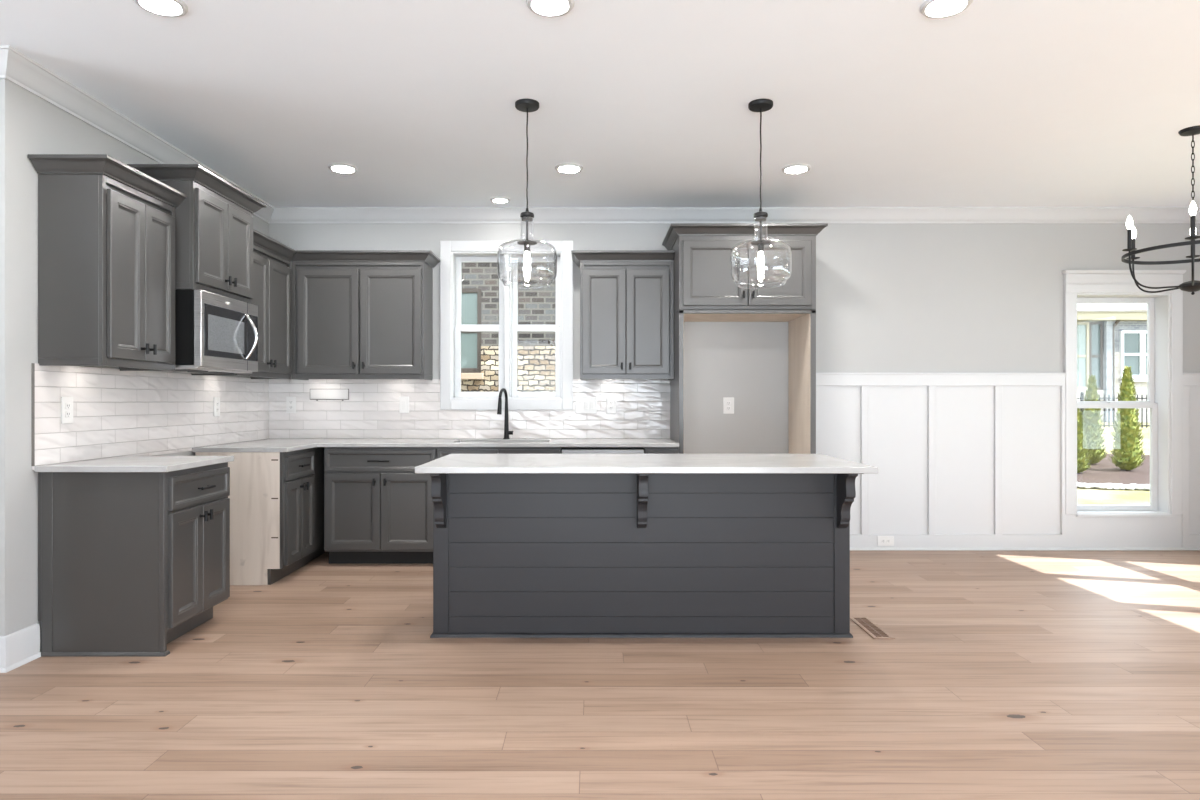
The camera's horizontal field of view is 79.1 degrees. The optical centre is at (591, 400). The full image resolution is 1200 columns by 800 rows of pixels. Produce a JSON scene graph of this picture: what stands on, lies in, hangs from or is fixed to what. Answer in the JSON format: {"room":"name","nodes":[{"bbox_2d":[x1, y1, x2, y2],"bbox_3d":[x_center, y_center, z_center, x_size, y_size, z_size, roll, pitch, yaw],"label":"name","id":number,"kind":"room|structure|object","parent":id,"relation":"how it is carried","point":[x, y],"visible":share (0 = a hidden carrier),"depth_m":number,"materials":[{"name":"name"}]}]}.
{"room":"kitchen","nodes":[
{"label":"kitchen","id":0,"kind":"room"},
{"bbox_2d":[0,79,268,651],"bbox_3d":[-4.580,-0.174,4.630,3.840,2.790,2.680,0,0,0],"label":"wall","id":1,"kind":"structure","parent":0,"point":[29,124],"depth_m":3.38,"materials":[{"name":"grey paint"}]},
{"bbox_2d":[0,623,40,672],"bbox_3d":[-4.566,1.143,3.370,3.868,0.156,0.216,0,0,0],"label":"baseboard","id":2,"kind":"structure","parent":1,"relation":"attached to","point":[18,648],"depth_m":3.35,"materials":[{"name":"white paint"}]},
{"bbox_2d":[28,154,186,370],"bbox_3d":[-2.469,-0.665,3.752,0.375,0.990,0.676,0,0,0],"label":"upper cabinet","id":3,"kind":"object","parent":1,"relation":"attached to","point":[106,226],"visible":1,"depth_m":3.49,"materials":[{"name":"grey paint"}]},
{"bbox_2d":[127,164,265,303],"bbox_3d":[-2.419,-0.973,4.446,0.474,0.683,0.840,0,0,0],"label":"upper cabinet","id":4,"kind":"object","parent":1,"relation":"attached to","point":[214,223],"visible":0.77,"depth_m":4.25,"materials":[{"name":"grey paint"}]},
{"bbox_2d":[167,290,257,373],"bbox_3d":[-2.387,-0.404,4.447,0.526,0.451,0.698,0,0,0],"label":"microwave","id":5,"kind":"object","parent":4,"relation":"attached to","point":[215,333],"visible":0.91,"depth_m":4.24,"materials":[{"name":"silver metal"}]},
{"bbox_2d":[191,229,295,378],"bbox_3d":[-2.469,-0.665,5.229,0.375,0.990,0.853,0,0,0],"label":"upper cabinet","id":6,"kind":"object","parent":1,"relation":"attached to","point":[272,271],"visible":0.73,"depth_m":5.32,"materials":[{"name":"grey paint"}]},
{"bbox_2d":[0,45,1199,222],"bbox_3d":[-0.740,-1.515,1.685,11.520,0.108,8.570,0,0,0],"label":"crown molding","id":7,"kind":"structure","parent":1,"relation":"attached to","point":[16,67],"depth_m":5.90,"materials":[{"name":"white paint"}]},
{"bbox_2d":[0,550,1199,799],"bbox_3d":[-0.660,1.281,1.765,11.680,0.120,8.730,0,0,0],"label":"floor","id":8,"kind":"structure","parent":0,"point":[1004,674],"depth_m":2.94,"materials":[{"name":"brown wood"}]},
{"bbox_2d":[38,462,229,655],"bbox_3d":[-2.324,0.780,3.779,0.664,0.881,0.622,0,0,0],"label":"base cabinet","id":9,"kind":"object","parent":8,"relation":"on","point":[130,563],"visible":0.92,"depth_m":3.48,"materials":[{"name":"grey paint"}]},
{"bbox_2d":[34,456,233,471],"bbox_3d":[-2.334,0.324,3.772,0.632,0.030,0.648,0,0,0],"label":"countertop","id":10,"kind":"structure","parent":9,"relation":"on","point":[119,463],"depth_m":3.59,"materials":[{"name":"white stone"}]},
{"bbox_2d":[195,447,325,584],"bbox_3d":[-2.311,0.780,5.378,0.638,0.881,1.137,0,0,0],"label":"base cabinet","id":11,"kind":"object","parent":8,"relation":"on","point":[277,498],"visible":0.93,"depth_m":4.81,"materials":[{"name":"grey paint"}]},
{"bbox_2d":[192,439,678,451],"bbox_3d":[-1.005,0.324,5.382,3.290,0.030,1.154,0,0,0],"label":"countertop","id":12,"kind":"structure","parent":11,"relation":"on","point":[264,445],"depth_m":5.33,"materials":[{"name":"white stone"}]},
{"bbox_2d":[497,388,512,438],"bbox_3d":[-0.684,0.103,5.793,0.098,0.412,0.233,0,0,8],"label":"faucet","id":13,"kind":"object","parent":12,"relation":"on","point":[507,432],"visible":1,"depth_m":5.87,"materials":[{"name":"black metal"}]},
{"bbox_2d":[324,447,436,563],"bbox_3d":[-1.561,0.780,5.621,0.826,0.881,0.638,0,0,0],"label":"base cabinet","id":14,"kind":"object","parent":8,"relation":"on","point":[378,510],"visible":0.85,"depth_m":5.35,"materials":[{"name":"grey paint"}]},
{"bbox_2d":[437,447,561,458],"bbox_3d":[-0.689,0.780,5.621,0.914,0.881,0.638,0,0,0],"label":"base cabinet","id":15,"kind":"object","parent":8,"relation":"on","point":[441,451],"visible":0.11,"depth_m":5.34,"materials":[{"name":"grey paint"}]},
{"bbox_2d":[561,447,643,453],"bbox_3d":[0.079,0.785,5.621,0.614,0.872,0.639,0,0,0],"label":"dishwasher","id":16,"kind":"object","parent":8,"relation":"on","point":[564,450],"visible":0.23,"depth_m":5.34,"materials":[{"name":"silver metal"}]},
{"bbox_2d":[425,473,863,637],"bbox_3d":[0.256,0.780,3.903,2.182,0.882,0.704,0,0,0],"label":"kitchen island","id":17,"kind":"object","parent":8,"relation":"on","point":[516,555],"visible":0.8,"depth_m":3.76,"materials":[{"name":"grey paint"}]},
{"bbox_2d":[415,454,877,472],"bbox_3d":[0.255,0.324,3.828,2.168,0.030,0.869,0,0,0],"label":"island countertop","id":18,"kind":"structure","parent":17,"relation":"on","point":[451,463],"depth_m":3.53,"materials":[{"name":"white stone"}]},
{"bbox_2d":[643,447,678,453],"bbox_3d":[0.515,0.780,5.621,0.250,0.881,0.638,0,0,0],"label":"base cabinet","id":19,"kind":"object","parent":8,"relation":"on","point":[647,450],"visible":0.09,"depth_m":5.34,"materials":[{"name":"grey paint"}]},
{"bbox_2d":[662,223,827,453],"bbox_3d":[1.148,-0.037,5.630,1.144,2.516,0.673,0,0,0],"label":"refrigerator surround","id":20,"kind":"object","parent":8,"relation":"on","point":[705,290],"visible":0.83,"depth_m":5.36,"materials":[{"name":"grey paint"}]},
{"bbox_2d":[850,616,894,638],"bbox_3d":[1.500,1.218,3.910,0.110,0.006,0.380,0,0,0],"label":"floor vent","id":21,"kind":"object","parent":8,"relation":"in","point":[869,626],"visible":0.98,"depth_m":3.90,"materials":[{"name":"brown wood"}]},
{"bbox_2d":[0,0,1199,206],"bbox_3d":[-0.660,-1.644,1.765,11.680,0.150,8.730,0,0,0],"label":"ceiling","id":22,"kind":"structure","parent":0,"point":[990,103],"depth_m":3.74,"materials":[{"name":"white paint"}]},
{"bbox_2d":[134,0,187,16],"bbox_3d":[-1.700,-1.563,2.860,0.192,0.012,0.192,0,0,0],"label":"recessed light","id":23,"kind":"object","parent":22,"relation":"in","point":[167,8],"visible":1,"depth_m":2.88,"materials":[{"name":"white paint"}]},
{"bbox_2d":[328,163,357,173],"bbox_3d":[-1.678,-1.563,4.890,0.192,0.012,0.192,0,0,0],"label":"recessed light","id":24,"kind":"object","parent":22,"relation":"in","point":[337,167],"visible":1,"depth_m":4.88,"materials":[{"name":"white"}]},
{"bbox_2d":[490,197,509,203],"bbox_3d":[-0.715,-1.563,5.660,0.157,0.012,0.157,0,0,0],"label":"recessed light","id":25,"kind":"object","parent":22,"relation":"in","point":[500,200],"visible":1,"depth_m":5.66,"materials":[{"name":"white"}]},
{"bbox_2d":[497,99,556,285],"bbox_3d":[-0.342,-1.089,3.830,0.314,0.959,0.314,0,0,0],"label":"pendant light","id":26,"kind":"object","parent":22,"relation":"hanging from","point":[524,105],"visible":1,"depth_m":3.81,"materials":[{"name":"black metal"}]},
{"bbox_2d":[526,0,573,16],"bbox_3d":[-0.165,-1.563,2.860,0.192,0.012,0.192,0,0,0],"label":"recessed light","id":27,"kind":"object","parent":22,"relation":"in","point":[545,8],"visible":1,"depth_m":2.88,"materials":[{"name":"white"}]},
{"bbox_2d":[555,163,582,173],"bbox_3d":[-0.155,-1.563,4.890,0.192,0.012,0.192,0,0,0],"label":"recessed light","id":28,"kind":"object","parent":22,"relation":"in","point":[568,168],"visible":1,"depth_m":4.88,"materials":[{"name":"white"}]},
{"bbox_2d":[730,99,791,286],"bbox_3d":[0.890,-1.089,3.830,0.314,0.959,0.314,0,0,0],"label":"pendant light","id":29,"kind":"object","parent":22,"relation":"hanging from","point":[758,105],"visible":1,"depth_m":3.82,"materials":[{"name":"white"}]},
{"bbox_2d":[782,164,810,173],"bbox_3d":[1.378,-1.563,4.900,0.192,0.012,0.192,0,0,0],"label":"recessed light","id":30,"kind":"object","parent":22,"relation":"in","point":[795,168],"visible":1,"depth_m":4.88,"materials":[{"name":"white"}]},
{"bbox_2d":[920,0,972,18],"bbox_3d":[1.400,-1.563,2.870,0.192,0.012,0.192,0,0,0],"label":"recessed light","id":31,"kind":"object","parent":22,"relation":"in","point":[935,9],"visible":1,"depth_m":2.88,"materials":[{"name":"white"}]},
{"bbox_2d":[1121,125,1199,294],"bbox_3d":[3.474,-1.091,4.197,0.721,0.956,0.689,0,0,0],"label":"chandelier","id":32,"kind":"object","parent":22,"relation":"hanging from","point":[1192,286],"visible":1,"depth_m":4.20,"materials":[{"name":"black metal"}]},
{"bbox_2d":[269,223,1199,453],"bbox_3d":[1.180,-0.174,6.050,8.000,2.790,0.160,0,0,0],"label":"wall","id":33,"kind":"structure","parent":0,"point":[891,297],"depth_m":5.97,"materials":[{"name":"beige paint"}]},
{"bbox_2d":[31,363,669,469],"bbox_3d":[-1.009,0.075,4.707,3.302,0.508,2.525,0,0,0],"label":"backsplash","id":34,"kind":"structure","parent":33,"relation":"attached to","point":[116,412],"depth_m":5.79,"materials":[{"name":"white tile"}]},
{"bbox_2d":[61,397,72,423],"bbox_3d":[-2.644,0.046,3.660,0.009,0.135,0.080,0,0,0],"label":"outlet","id":35,"kind":"object","parent":34,"relation":"attached to","point":[66,402],"visible":1,"depth_m":3.65,"materials":[{"name":"white plastic"}]},
{"bbox_2d":[214,397,219,415],"bbox_3d":[-2.644,0.041,5.120,0.009,0.135,0.080,0,0,0],"label":"outlet","id":36,"kind":"object","parent":34,"relation":"attached to","point":[216,399],"visible":1,"depth_m":5.11,"materials":[{"name":"white plastic"}]},
{"bbox_2d":[286,397,295,412],"bbox_3d":[-2.468,0.031,5.955,0.080,0.135,0.009,0,0,0],"label":"outlet","id":37,"kind":"object","parent":34,"relation":"attached to","point":[290,401],"visible":1,"depth_m":5.95,"materials":[{"name":"white plastic"}]},
{"bbox_2d":[310,389,348,400],"bbox_3d":[-2.155,-0.051,5.955,0.322,0.099,0.009,0,0,0],"label":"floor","id":38,"kind":"structure","parent":34,"relation":"attached to","point":[315,394],"depth_m":5.95,"materials":[{"name":"white"}]},
{"bbox_2d":[399,397,408,412],"bbox_3d":[-1.541,0.031,5.953,0.080,0.135,0.012,0,0,0],"label":"light switch","id":39,"kind":"object","parent":34,"relation":"attached to","point":[403,401],"visible":1,"depth_m":5.95,"materials":[{"name":"white plastic"}]},
{"bbox_2d":[576,397,596,413],"bbox_3d":[-0.047,0.036,5.953,0.172,0.135,0.012,0,0,0],"label":"light switch","id":40,"kind":"object","parent":34,"relation":"attached to","point":[584,405],"visible":1,"depth_m":5.95,"materials":[{"name":"white plastic"}]},
{"bbox_2d":[606,397,615,413],"bbox_3d":[0.157,0.036,5.955,0.080,0.135,0.009,0,0,0],"label":"outlet","id":41,"kind":"object","parent":34,"relation":"attached to","point":[610,401],"visible":1,"depth_m":5.95,"materials":[{"name":"white plastic"}]},
{"bbox_2d":[291,250,439,379],"bbox_3d":[-1.794,-0.665,5.779,1.102,0.990,0.375,0,0,0],"label":"upper cabinet","id":42,"kind":"object","parent":33,"relation":"attached to","point":[357,314],"visible":1,"depth_m":5.65,"materials":[{"name":"grey paint"}]},
{"bbox_2d":[440,241,572,409],"bbox_3d":[-0.701,-0.621,6.035,1.089,1.386,0.170,0,0,0],"label":"window","id":43,"kind":"structure","parent":33,"relation":"in","point":[452,253],"depth_m":5.96,"materials":[{"name":"white paint"}]},
{"bbox_2d":[571,250,674,379],"bbox_3d":[0.239,-0.665,5.779,0.798,0.990,0.375,0,0,0],"label":"upper cabinet","id":44,"kind":"object","parent":33,"relation":"attached to","point":[627,296],"visible":1,"depth_m":5.65,"materials":[{"name":"grey paint"}]},
{"bbox_2d":[723,397,733,413],"bbox_3d":[1.122,0.038,5.965,0.090,0.135,0.009,0,0,0],"label":"outlet","id":45,"kind":"object","parent":33,"relation":"attached to","point":[728,402],"visible":1,"depth_m":5.96,"materials":[{"name":"white plastic"}]},
{"bbox_2d":[816,373,1199,549],"bbox_3d":[3.338,0.495,5.951,3.364,1.452,0.039,0,0,0],"label":"wainscot","id":46,"kind":"structure","parent":33,"relation":"attached to","point":[964,461],"depth_m":5.96,"materials":[{"name":"white paint"}]},
{"bbox_2d":[877,536,893,545],"bbox_3d":[2.403,1.145,5.939,0.135,0.080,0.009,0,0,0],"label":"outlet","id":47,"kind":"object","parent":46,"relation":"attached to","point":[881,540],"visible":1,"depth_m":5.94,"materials":[{"name":"white plastic"}]},
{"bbox_2d":[1062,270,1185,516],"bbox_3d":[4.356,-0.061,6.026,0.989,2.017,0.208,0,0,0],"label":"window","id":48,"kind":"structure","parent":33,"relation":"in","point":[1164,401],"depth_m":5.94,"materials":[{"name":"white paint"}]},
{"label":"outside","id":49,"kind":"structure","parent":0,"visible":0},
{"bbox_2d":[1077,422,1149,504],"bbox_3d":[13.000,1.142,12.000,54.000,0.918,48.000,0,0,0],"label":"ground","id":50,"kind":"structure","parent":49,"point":[1094,496],"depth_m":11.56,"materials":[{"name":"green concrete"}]},
{"bbox_2d":[461,262,555,391],"bbox_3d":[-1.850,-1.279,11.890,10.900,5.800,7.420,0,0,0],"label":"house","id":51,"kind":"structure","parent":50,"relation":"on","point":[480,280],"depth_m":8.60,"materials":[{"name":"grey brick"}]},
{"bbox_2d":[1077,303,1149,421],"bbox_3d":[17.649,-2.539,27.275,8.774,6.921,6.450,0,0,0],"label":"house","id":52,"kind":"structure","parent":50,"relation":"on","point":[1111,337],"depth_m":24.47,"materials":[{"name":"white wood"}]},
{"bbox_2d":[1077,482,1149,489],"bbox_3d":[9.589,1.421,11.784,5.439,0.132,0.363,0,0,13],"label":"edging","id":53,"kind":"object","parent":50,"relation":"on","point":[1114,486],"visible":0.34,"depth_m":11.91,"materials":[{"name":"grey concrete"}]},
{"bbox_2d":[1077,392,1149,427],"bbox_3d":[14.500,0.276,20.000,6.060,1.050,0.060,0,0,0],"label":"fence","id":54,"kind":"object","parent":50,"relation":"on","point":[1081,398],"visible":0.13,"depth_m":19.99,"materials":[{"name":"black metal"}]},
{"bbox_2d":[1077,454,1149,484],"bbox_3d":[9.700,1.306,13.725,5.400,0.309,5.149,0,0,0],"label":"mulch bed","id":55,"kind":"object","parent":50,"relation":"on","point":[1104,471],"visible":0.17,"depth_m":13.47,"materials":[{"name":"brown soil"}]},
{"bbox_2d":[1077,408,1090,472],"bbox_3d":[9.048,0.700,13.607,0.536,1.373,0.534,0,0,0],"label":"arborvitae","id":56,"kind":"object","parent":55,"relation":"on","point":[1083,463],"visible":0.34,"depth_m":13.45,"materials":[{"name":"green plant"}]},
{"bbox_2d":[1082,375,1106,463],"bbox_3d":[10.325,0.387,14.998,0.567,1.889,0.567,0,0,0],"label":"arborvitae","id":57,"kind":"object","parent":55,"relation":"on","point":[1092,421],"visible":0.76,"depth_m":14.88,"materials":[{"name":"green plant"}]},
{"bbox_2d":[1108,366,1146,470],"bbox_3d":[10.320,0.343,13.999,0.627,2.056,0.622,0,0,0],"label":"arborvitae","id":58,"kind":"object","parent":55,"relation":"on","point":[1126,450],"visible":0.94,"depth_m":13.89,"materials":[{"name":"green plant"}]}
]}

